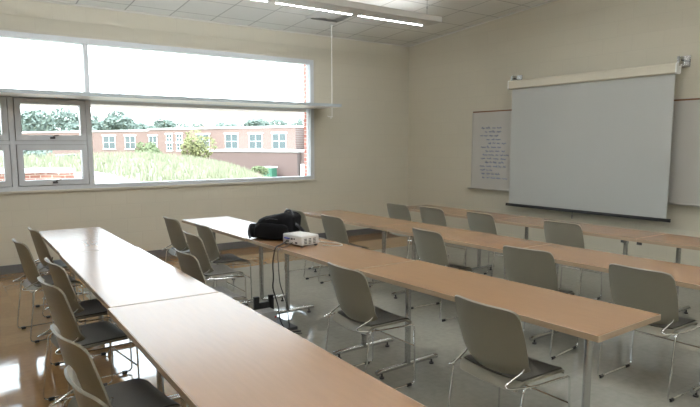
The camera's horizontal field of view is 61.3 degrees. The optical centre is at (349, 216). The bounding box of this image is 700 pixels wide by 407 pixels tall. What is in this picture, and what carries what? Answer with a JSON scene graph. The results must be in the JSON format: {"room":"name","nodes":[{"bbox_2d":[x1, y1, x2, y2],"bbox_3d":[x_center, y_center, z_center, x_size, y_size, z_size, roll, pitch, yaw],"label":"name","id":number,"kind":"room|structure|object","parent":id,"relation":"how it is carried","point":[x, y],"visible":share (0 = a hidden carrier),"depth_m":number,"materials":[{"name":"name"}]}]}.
{"room":"classroom","nodes":[
{"label":"classroom","id":0,"kind":"room"},
{"bbox_2d":[0,0,408,265],"bbox_3d":[-3.056,-1.185,8.432,10.478,3.820,0.200,-5,8,-35],"label":"wall","id":1,"kind":"structure","parent":0,"point":[362,151],"depth_m":9.46,"materials":[{"name":"beige paint"}]},
{"bbox_2d":[0,28,316,193],"bbox_3d":[-3.599,-1.370,7.929,7.350,2.050,0.189,-5,8,-35],"label":"window","id":2,"kind":"structure","parent":1,"relation":"in","point":[13,143],"depth_m":7.92,"materials":[{"name":"paint"}]},
{"bbox_2d":[20,101,305,113],"bbox_3d":[-3.928,-1.596,8.298,7.360,0.070,0.825,-5,8,-35],"label":"trim","id":3,"kind":"structure","parent":1,"relation":"attached to","point":[94,104],"depth_m":9.06,"materials":[{"name":"painted aluminium"}]},
{"bbox_2d":[0,228,386,274],"bbox_3d":[-2.998,0.566,8.554,10.066,0.115,0.012,-5,8,-35],"label":"baseboard","id":4,"kind":"structure","parent":1,"relation":"attached to","point":[8,269],"depth_m":9.31,"materials":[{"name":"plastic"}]},
{"bbox_2d":[31,0,408,46],"bbox_3d":[-2.993,-2.816,8.142,10.078,0.021,0.022,-5,8,-35],"label":"trim","id":5,"kind":"structure","parent":1,"relation":"attached to","point":[31,0],"depth_m":8.72,"materials":[{"name":"paint"}]},
{"bbox_2d":[48,0,549,45],"bbox_3d":[0.188,-2.797,3.632,10.078,1.026,11.010,-5,8,-35],"label":"ceiling","id":6,"kind":"structure","parent":0,"point":[456,15],"depth_m":8.71,"materials":[{"name":"tile"}]},
{"bbox_2d":[0,25,341,118],"bbox_3d":[-3.369,-2.066,7.552,7.480,1.459,0.641,-5,8,-35],"label":"shelf","id":7,"kind":"object","parent":6,"relation":"hanging from","point":[3,91],"visible":1,"depth_m":7.96,"materials":[{"name":"white metal"}]},
{"bbox_2d":[306,10,352,21],"bbox_3d":[-0.260,-2.966,8.721,0.596,0.077,0.595,-5,8,-35],"label":"ceiling vent","id":8,"kind":"object","parent":6,"relation":"in","point":[318,15],"visible":0.78,"depth_m":8.71,"materials":[{"name":"metal"}]},
{"bbox_2d":[257,0,441,25],"bbox_3d":[-1.338,-2.633,6.481,6.160,0.334,0.337,-5,8,-35],"label":"pendant light","id":9,"kind":"object","parent":6,"relation":"hanging from","point":[337,6],"visible":1,"depth_m":7.49,"materials":[{"name":"paint"}]},
{"bbox_2d":[303,65,306,175],"bbox_3d":[-2.036,-1.146,9.426,13.278,4.500,0.220,-5,8,-35],"label":"wall","id":10,"kind":"structure","parent":0,"point":[304,66],"depth_m":10.35,"materials":[{"name":"red brick"}]},
{"bbox_2d":[0,232,699,406],"bbox_3d":[0.192,1.221,4.122,10.078,0.120,11.010,-5,8,-35],"label":"floor","id":11,"kind":"structure","parent":0,"point":[645,383],"depth_m":4.81,"materials":[{"name":"tile"}]},
{"bbox_2d":[12,238,85,342],"bbox_3d":[-2.658,0.605,5.189,0.482,0.846,0.514,-6,9,-40],"label":"chair","id":12,"kind":"object","parent":11,"relation":"on","point":[31,283],"visible":0.77,"depth_m":4.99,"materials":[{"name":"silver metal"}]},
{"bbox_2d":[27,227,90,317],"bbox_3d":[-2.913,0.519,5.898,0.482,0.846,0.514,-6,9,-38],"label":"chair","id":13,"kind":"object","parent":11,"relation":"on","point":[42,251],"visible":0.52,"depth_m":5.68,"materials":[{"name":"beige plastic"}]},
{"bbox_2d":[38,227,134,326],"bbox_3d":[-2.569,0.587,5.717,0.606,0.756,1.542,-5,8,-34],"label":"table","id":14,"kind":"object","parent":11,"relation":"on","point":[62,241],"visible":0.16,"depth_m":5.54,"materials":[{"name":"brown wood"}]},
{"bbox_2d":[64,365,108,406],"bbox_3d":[-0.767,0.966,2.212,0.482,0.846,0.514,-6,9,-39],"label":"chair","id":15,"kind":"object","parent":11,"relation":"on","point":[84,399],"visible":1,"depth_m":1.99,"materials":[{"name":"grey plastic"}]},
{"bbox_2d":[37,276,139,406],"bbox_3d":[-1.652,0.785,3.707,0.482,0.846,0.514,-6,9,-41],"label":"chair","id":16,"kind":"object","parent":11,"relation":"on","point":[102,332],"visible":0.84,"depth_m":3.57,"materials":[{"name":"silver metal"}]},
{"bbox_2d":[44,257,132,384],"bbox_3d":[-1.923,0.712,4.308,0.482,0.846,0.514,-6,9,-39],"label":"chair","id":17,"kind":"object","parent":11,"relation":"on","point":[81,309],"visible":0.49,"depth_m":4.12,"materials":[{"name":"grey plastic"}]},
{"bbox_2d":[49,323,180,406],"bbox_3d":[-1.079,0.903,2.735,0.482,0.846,0.514,-6,9,-41],"label":"chair","id":18,"kind":"object","parent":11,"relation":"on","point":[137,392],"visible":0.8,"depth_m":2.69,"materials":[{"name":"grey plastic"}]},
{"bbox_2d":[59,247,217,400],"bbox_3d":[-1.597,0.761,4.280,0.628,0.756,1.935,-5,8,-33],"label":"table","id":19,"kind":"object","parent":11,"relation":"on","point":[118,277],"visible":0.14,"depth_m":4.00,"materials":[{"name":"brown wood"}]},
{"bbox_2d":[162,216,216,286],"bbox_3d":[-1.845,0.416,6.737,0.482,0.846,0.514,-5,9,-37],"label":"chair","id":20,"kind":"object","parent":11,"relation":"on","point":[177,238],"visible":0.48,"depth_m":6.53,"materials":[{"name":"grey plastic"}]},
{"bbox_2d":[174,248,249,307],"bbox_3d":[-1.107,0.667,4.676,0.482,0.846,0.514,-5,8,-35],"label":"chair","id":21,"kind":"object","parent":11,"relation":"on","point":[189,264],"visible":0.29,"depth_m":4.46,"materials":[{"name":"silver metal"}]},
{"bbox_2d":[183,231,246,305],"bbox_3d":[-1.295,0.555,5.590,0.482,0.846,0.514,-5,8,-33],"label":"chair","id":22,"kind":"object","parent":11,"relation":"on","point":[195,243],"visible":0.62,"depth_m":5.39,"materials":[{"name":"grey plastic"}]},
{"bbox_2d":[195,223,251,304],"bbox_3d":[-1.346,0.484,6.176,0.482,0.846,0.514,-5,8,-33],"label":"chair","id":23,"kind":"object","parent":11,"relation":"on","point":[205,233],"visible":0.59,"depth_m":5.99,"materials":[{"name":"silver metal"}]},
{"bbox_2d":[182,216,284,303],"bbox_3d":[-1.272,0.480,6.586,0.590,0.756,1.757,-5,8,-35],"label":"table","id":24,"kind":"object","parent":11,"relation":"on","point":[228,226],"visible":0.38,"depth_m":6.40,"materials":[{"name":"brown wood"}]},
{"bbox_2d":[107,292,425,406],"bbox_3d":[-0.521,0.957,2.661,0.658,0.756,1.960,-5,8,-33],"label":"table","id":25,"kind":"object","parent":11,"relation":"on","point":[214,350],"visible":1,"depth_m":2.45,"materials":[{"name":"beige laminate"}]},
{"bbox_2d":[253,294,297,329],"bbox_3d":[-0.739,0.883,5.327,0.395,0.259,0.375,-5,8,-35],"label":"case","id":26,"kind":"object","parent":11,"relation":"on","point":[266,308],"visible":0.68,"depth_m":5.41,"materials":[{"name":"black plastic"}]},
{"bbox_2d":[284,210,329,278],"bbox_3d":[-0.537,0.321,7.513,0.482,0.846,0.514,-5,8,-35],"label":"chair","id":27,"kind":"object","parent":11,"relation":"on","point":[304,224],"visible":0.09,"depth_m":7.25,"materials":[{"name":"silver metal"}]},
{"bbox_2d":[246,238,413,358],"bbox_3d":[-0.246,0.652,5.170,0.590,0.756,1.752,-5,8,-35],"label":"table","id":28,"kind":"object","parent":11,"relation":"on","point":[347,256],"visible":0.64,"depth_m":4.87,"materials":[{"name":"brown wood"}]},
{"bbox_2d":[248,209,304,238],"bbox_3d":[-0.695,0.070,5.642,0.561,0.282,0.339,2,7,15],"label":"backpack","id":29,"kind":"object","parent":28,"relation":"on","point":[274,226],"visible":0.88,"depth_m":5.51,"materials":[{"name":"black fabric"}]},
{"bbox_2d":[272,240,300,331],"bbox_3d":[-0.574,0.624,5.194,0.214,0.804,0.182,-5,8,-35],"label":"power cord","id":30,"kind":"object","parent":28,"relation":"hanging from","point":[286,240],"visible":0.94,"depth_m":5.16,"materials":[{"name":"black rubber"}]},
{"bbox_2d":[277,242,301,333],"bbox_3d":[-0.533,0.635,5.145,0.180,0.788,0.166,-5,8,-35],"label":"cable","id":31,"kind":"object","parent":28,"relation":"hanging from","point":[292,242],"visible":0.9,"depth_m":5.10,"materials":[{"name":"plastic"}]},
{"bbox_2d":[283,231,318,246],"bbox_3d":[-0.440,0.203,5.300,0.233,0.103,0.272,-7,10,-43],"label":"projector","id":32,"kind":"object","parent":28,"relation":"on","point":[300,238],"visible":0.99,"depth_m":5.22,"materials":[{"name":"plastic"}]},
{"bbox_2d":[319,241,342,245],"bbox_3d":[-0.180,0.237,5.304,0.175,0.027,0.258,-5,8,-35],"label":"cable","id":33,"kind":"object","parent":28,"relation":"on","point":[319,241],"visible":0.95,"depth_m":5.26,"materials":[{"name":"plastic"}]},
{"bbox_2d":[318,214,372,287],"bbox_3d":[-0.060,0.395,6.899,0.482,0.846,0.514,-5,8,-35],"label":"chair","id":34,"kind":"object","parent":11,"relation":"on","point":[334,227],"visible":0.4,"depth_m":6.71,"materials":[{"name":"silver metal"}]},
{"bbox_2d":[304,210,417,284],"bbox_3d":[0.073,0.386,7.346,0.610,0.756,1.627,-5,8,-35],"label":"table","id":35,"kind":"object","parent":11,"relation":"on","point":[353,218],"visible":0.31,"depth_m":7.07,"materials":[{"name":"brown wood"}]},
{"bbox_2d":[323,262,415,388],"bbox_3d":[0.123,0.735,4.106,0.482,0.846,0.514,-5,8,-34],"label":"chair","id":36,"kind":"object","parent":11,"relation":"on","point":[358,313],"visible":0.96,"depth_m":3.96,"materials":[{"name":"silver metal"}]},
{"bbox_2d":[386,203,410,258],"bbox_3d":[0.792,0.237,8.194,0.482,0.846,0.514,-5,8,-35],"label":"chair","id":37,"kind":"object","parent":11,"relation":"on","point":[396,211],"visible":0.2,"depth_m":8.00,"materials":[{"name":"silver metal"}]},
{"bbox_2d":[416,206,465,266],"bbox_3d":[1.202,0.281,7.826,0.482,0.846,0.514,-5,8,-35],"label":"chair","id":38,"kind":"object","parent":11,"relation":"on","point":[429,215],"visible":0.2,"depth_m":7.64,"materials":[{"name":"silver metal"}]},
{"bbox_2d":[411,228,473,321],"bbox_3d":[0.889,0.531,5.779,0.482,0.846,0.514,-4,8,-31],"label":"chair","id":39,"kind":"object","parent":11,"relation":"on","point":[430,245],"visible":0.54,"depth_m":5.60,"materials":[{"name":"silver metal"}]},
{"bbox_2d":[377,222,551,298],"bbox_3d":[1.067,0.555,5.958,0.610,0.756,1.797,-5,8,-35],"label":"table","id":40,"kind":"object","parent":11,"relation":"on","point":[480,240],"visible":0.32,"depth_m":5.76,"materials":[{"name":"brown wood"}]},
{"bbox_2d":[407,205,523,269],"bbox_3d":[1.431,0.310,7.968,0.570,0.756,1.777,-5,8,-35],"label":"table","id":41,"kind":"object","parent":11,"relation":"on","point":[452,212],"visible":0.34,"depth_m":7.68,"materials":[{"name":"brown wood"}]},
{"bbox_2d":[463,211,502,276],"bbox_3d":[1.704,0.358,7.193,0.482,0.846,0.514,-4,8,-31],"label":"chair","id":42,"kind":"object","parent":11,"relation":"on","point":[479,222],"visible":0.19,"depth_m":7.01,"materials":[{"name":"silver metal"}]},
{"bbox_2d":[357,260,660,406],"bbox_3d":[0.846,0.826,3.729,0.600,0.756,1.862,-5,9,-37],"label":"table","id":43,"kind":"object","parent":11,"relation":"on","point":[591,320],"visible":0.97,"depth_m":3.44,"materials":[{"name":"brown wood"}]},
{"bbox_2d":[448,295,570,406],"bbox_3d":[0.852,0.844,3.208,0.482,0.846,0.514,-5,8,-34],"label":"chair","id":44,"kind":"object","parent":11,"relation":"on","point":[494,337],"visible":1,"depth_m":3.05,"materials":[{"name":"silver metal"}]},
{"bbox_2d":[503,245,577,359],"bbox_3d":[1.526,0.649,4.803,0.482,0.846,0.514,-6,9,-42],"label":"chair","id":45,"kind":"object","parent":11,"relation":"on","point":[537,268],"visible":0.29,"depth_m":4.61,"materials":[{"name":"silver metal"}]},
{"bbox_2d":[544,220,601,299],"bbox_3d":[2.372,0.459,6.362,0.482,0.846,0.514,-5,9,-37],"label":"chair","id":46,"kind":"object","parent":11,"relation":"on","point":[561,233],"visible":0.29,"depth_m":6.18,"materials":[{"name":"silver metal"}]},
{"bbox_2d":[494,216,665,303],"bbox_3d":[2.453,0.483,6.540,0.570,0.756,1.747,-5,8,-35],"label":"table","id":47,"kind":"object","parent":11,"relation":"on","point":[624,234],"visible":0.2,"depth_m":6.23,"materials":[{"name":"brown wood"}]},
{"bbox_2d":[526,244,699,397],"bbox_3d":[2.109,0.731,4.501,0.610,0.756,1.797,-5,8,-35],"label":"table","id":48,"kind":"object","parent":11,"relation":"on","point":[687,276],"visible":0.67,"depth_m":4.53,"materials":[{"name":"brown wood"}]},
{"bbox_2d":[597,263,699,401],"bbox_3d":[2.064,0.740,4.050,0.482,0.846,0.514,-5,8,-35],"label":"chair","id":49,"kind":"object","parent":11,"relation":"on","point":[652,291],"visible":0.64,"depth_m":3.88,"materials":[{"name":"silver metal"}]},
{"bbox_2d":[636,234,699,313],"bbox_3d":[3.467,0.654,5.124,0.570,0.756,1.747,-5,8,-35],"label":"table","id":50,"kind":"object","parent":11,"relation":"on","point":[671,240],"visible":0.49,"depth_m":5.57,"materials":[{"name":"brown wood"}]},
{"bbox_2d":[408,0,699,266],"bbox_3d":[4.437,-1.425,6.715,0.200,4.700,11.210,-5,8,-35],"label":"wall","id":51,"kind":"structure","parent":0,"point":[453,76],"depth_m":8.95,"materials":[{"name":"beige paint"}]},
{"bbox_2d":[409,0,555,46],"bbox_3d":[4.294,-3.042,6.527,0.022,0.845,10.988,-5,8,-35],"label":"trim","id":52,"kind":"structure","parent":51,"relation":"attached to","point":[550,0],"depth_m":9.48,"materials":[{"name":"paint"}]},
{"bbox_2d":[467,97,699,206],"bbox_3d":[3.380,-0.884,8.032,0.085,1.288,4.700,-5,8,-35],"label":"whiteboard","id":53,"kind":"object","parent":51,"relation":"attached to","point":[491,129],"visible":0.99,"depth_m":7.32,"materials":[{"name":"white"}]},
{"bbox_2d":[467,186,699,206],"bbox_3d":[3.380,-0.259,8.108,0.085,0.030,4.700,-5,8,-35],"label":"marker tray","id":54,"kind":"object","parent":53,"relation":"on","point":[496,188],"depth_m":7.31,"materials":[{"name":"silver metal"}]},
{"bbox_2d":[506,55,690,222],"bbox_3d":[3.224,-0.998,8.117,0.225,2.085,2.560,-5,8,-35],"label":"projection screen","id":55,"kind":"object","parent":51,"relation":"attached to","point":[597,142],"visible":1,"depth_m":7.90,"materials":[{"name":"white fabric"}]},
{"label":"outside","id":56,"kind":"structure","parent":0,"visible":0},
{"bbox_2d":[0,150,271,182],"bbox_3d":[-6.948,-2.779,37.350,60.000,2.575,50.950,-5,8,-35],"label":"ground","id":57,"kind":"structure","parent":56,"point":[121,178],"depth_m":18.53,"materials":[{"name":"green plant"}]},
{"bbox_2d":[0,168,75,180],"bbox_3d":[-8.585,-0.337,11.313,6.074,1.050,0.694,-4,8,-29],"label":"wall","id":58,"kind":"structure","parent":57,"relation":"on","point":[30,173],"depth_m":12.42,"materials":[{"name":"red brick"}]},
{"bbox_2d":[23,150,52,156],"bbox_3d":[-12.878,-2.461,23.879,1.674,0.696,1.552,0,7,4],"label":"bush","id":59,"kind":"object","parent":57,"relation":"on","point":[44,152],"visible":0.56,"depth_m":23.76,"materials":[{"name":"green plant"}]},
{"bbox_2d":[74,172,116,182],"bbox_3d":[-9.196,-0.443,12.641,7.600,0.740,2.000,-5,8,-35],"label":"paved path","id":60,"kind":"structure","parent":57,"relation":"on","point":[99,177],"depth_m":13.87,"materials":[{"name":"concrete"}]},
{"bbox_2d":[135,141,161,152],"bbox_3d":[-10.055,-2.953,29.538,1.240,1.627,1.358,6,9,39],"label":"bush","id":61,"kind":"object","parent":57,"relation":"on","point":[152,147],"visible":0.38,"depth_m":29.41,"materials":[{"name":"green plant"}]},
{"bbox_2d":[180,130,216,159],"bbox_3d":[-8.036,-3.352,31.021,1.795,2.440,1.754,-5,8,-35],"label":"flowering shrub","id":62,"kind":"object","parent":57,"relation":"on","point":[195,148],"visible":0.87,"depth_m":30.70,"materials":[{"name":"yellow plant"}]},
{"bbox_2d":[250,166,269,174],"bbox_3d":[-4.578,-2.192,29.931,1.029,0.736,0.838,0,7,2],"label":"bush","id":63,"kind":"object","parent":57,"relation":"on","point":[261,169],"visible":0.91,"depth_m":29.77,"materials":[{"name":"green plant"}]},
{"bbox_2d":[262,166,277,176],"bbox_3d":[-6.457,-3.358,47.248,1.100,1.260,0.800,4,8,29],"label":"waste container","id":64,"kind":"object","parent":57,"relation":"on","point":[273,169],"visible":0.43,"depth_m":46.92,"materials":[{"name":"green plastic"}]},
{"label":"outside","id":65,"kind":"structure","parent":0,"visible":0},
{"label":"ground","id":66,"kind":"structure","parent":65,"visible":0},
{"bbox_2d":[0,109,55,131],"bbox_3d":[-54.570,-13.540,99.806,8.343,9.253,8.285,-5,8,-35],"label":"broadleaf tree","id":67,"kind":"object","parent":66,"relation":"on","point":[31,121],"visible":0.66,"depth_m":98.36,"materials":[{"name":"green plant"}]},
{"bbox_2d":[46,119,56,130],"bbox_3d":[-67.060,-17.023,127.496,7.112,9.498,7.603,-5,8,-35],"label":"broadleaf tree","id":68,"kind":"object","parent":66,"relation":"on","point":[53,128],"visible":0.04,"depth_m":126.78,"materials":[{"name":"green plant"}]},
{"bbox_2d":[49,107,98,130],"bbox_3d":[-68.317,-20.739,146.153,11.737,12.369,12.182,-5,8,-35],"label":"broadleaf tree","id":69,"kind":"object","parent":66,"relation":"on","point":[62,117],"visible":0.34,"depth_m":142.51,"materials":[{"name":"green plant"}]},
{"bbox_2d":[64,123,95,130],"bbox_3d":[-53.543,-14.931,117.698,6.924,7.690,6.317,-5,8,-35],"label":"broadleaf tree","id":70,"kind":"object","parent":66,"relation":"on","point":[72,127],"visible":0.19,"depth_m":115.58,"materials":[{"name":"green plant"}]},
{"bbox_2d":[95,120,108,129],"bbox_3d":[-79.889,-25.643,190.064,11.175,11.513,12.221,-5,8,-35],"label":"broadleaf tree","id":71,"kind":"object","parent":66,"relation":"on","point":[100,125],"visible":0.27,"depth_m":185.76,"materials":[{"name":"green plant"}]},
{"bbox_2d":[102,109,140,129],"bbox_3d":[-50.404,-18.196,130.210,8.381,11.143,7.800,-5,8,-35],"label":"broadleaf tree","id":72,"kind":"object","parent":66,"relation":"on","point":[115,122],"visible":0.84,"depth_m":128.22,"materials":[{"name":"green plant"}]},
{"bbox_2d":[136,121,156,129],"bbox_3d":[-55.147,-21.170,161.263,8.858,9.551,7.707,-5,8,-35],"label":"broadleaf tree","id":73,"kind":"object","parent":66,"relation":"on","point":[142,126],"visible":0.19,"depth_m":159.59,"materials":[{"name":"green plant"}]},
{"bbox_2d":[22,125,303,176],"bbox_3d":[-15.199,-6.845,63.045,52.100,4.880,18.100,4,8,29],"label":"school building","id":74,"kind":"structure","parent":66,"relation":"on","point":[282,147],"depth_m":53.87,"materials":[{"name":"brick"}]},
{"bbox_2d":[153,118,187,127],"bbox_3d":[-59.258,-26.552,195.460,12.893,11.980,11.098,-5,8,-35],"label":"broadleaf tree","id":75,"kind":"object","parent":66,"relation":"on","point":[167,123],"visible":0.42,"depth_m":191.16,"materials":[{"name":"green plant"}]},
{"bbox_2d":[184,123,205,127],"bbox_3d":[-59.553,-30.179,226.447,11.676,11.693,10.401,-5,8,-35],"label":"broadleaf tree","id":76,"kind":"object","parent":66,"relation":"on","point":[193,124],"visible":0.04,"depth_m":223.63,"materials":[{"name":"green plant"}]},
{"bbox_2d":[214,121,239,126],"bbox_3d":[-30.570,-19.713,150.621,8.122,9.190,7.876,-5,8,-35],"label":"broadleaf tree","id":77,"kind":"object","parent":66,"relation":"on","point":[219,124],"visible":0.12,"depth_m":149.72,"materials":[{"name":"green plant"}]},
{"bbox_2d":[240,118,271,126],"bbox_3d":[-28.319,-24.298,178.008,11.445,11.672,10.012,-5,8,-35],"label":"broadleaf tree","id":78,"kind":"object","parent":66,"relation":"on","point":[250,122],"visible":0.45,"depth_m":174.59,"materials":[{"name":"green plant"}]},
{"bbox_2d":[268,117,303,125],"bbox_3d":[-23.746,-28.756,208.759,13.682,13.083,13.861,-5,8,-35],"label":"broadleaf tree","id":79,"kind":"object","parent":66,"relation":"on","point":[277,121],"visible":0.36,"depth_m":205.29,"materials":[{"name":"green plant"}]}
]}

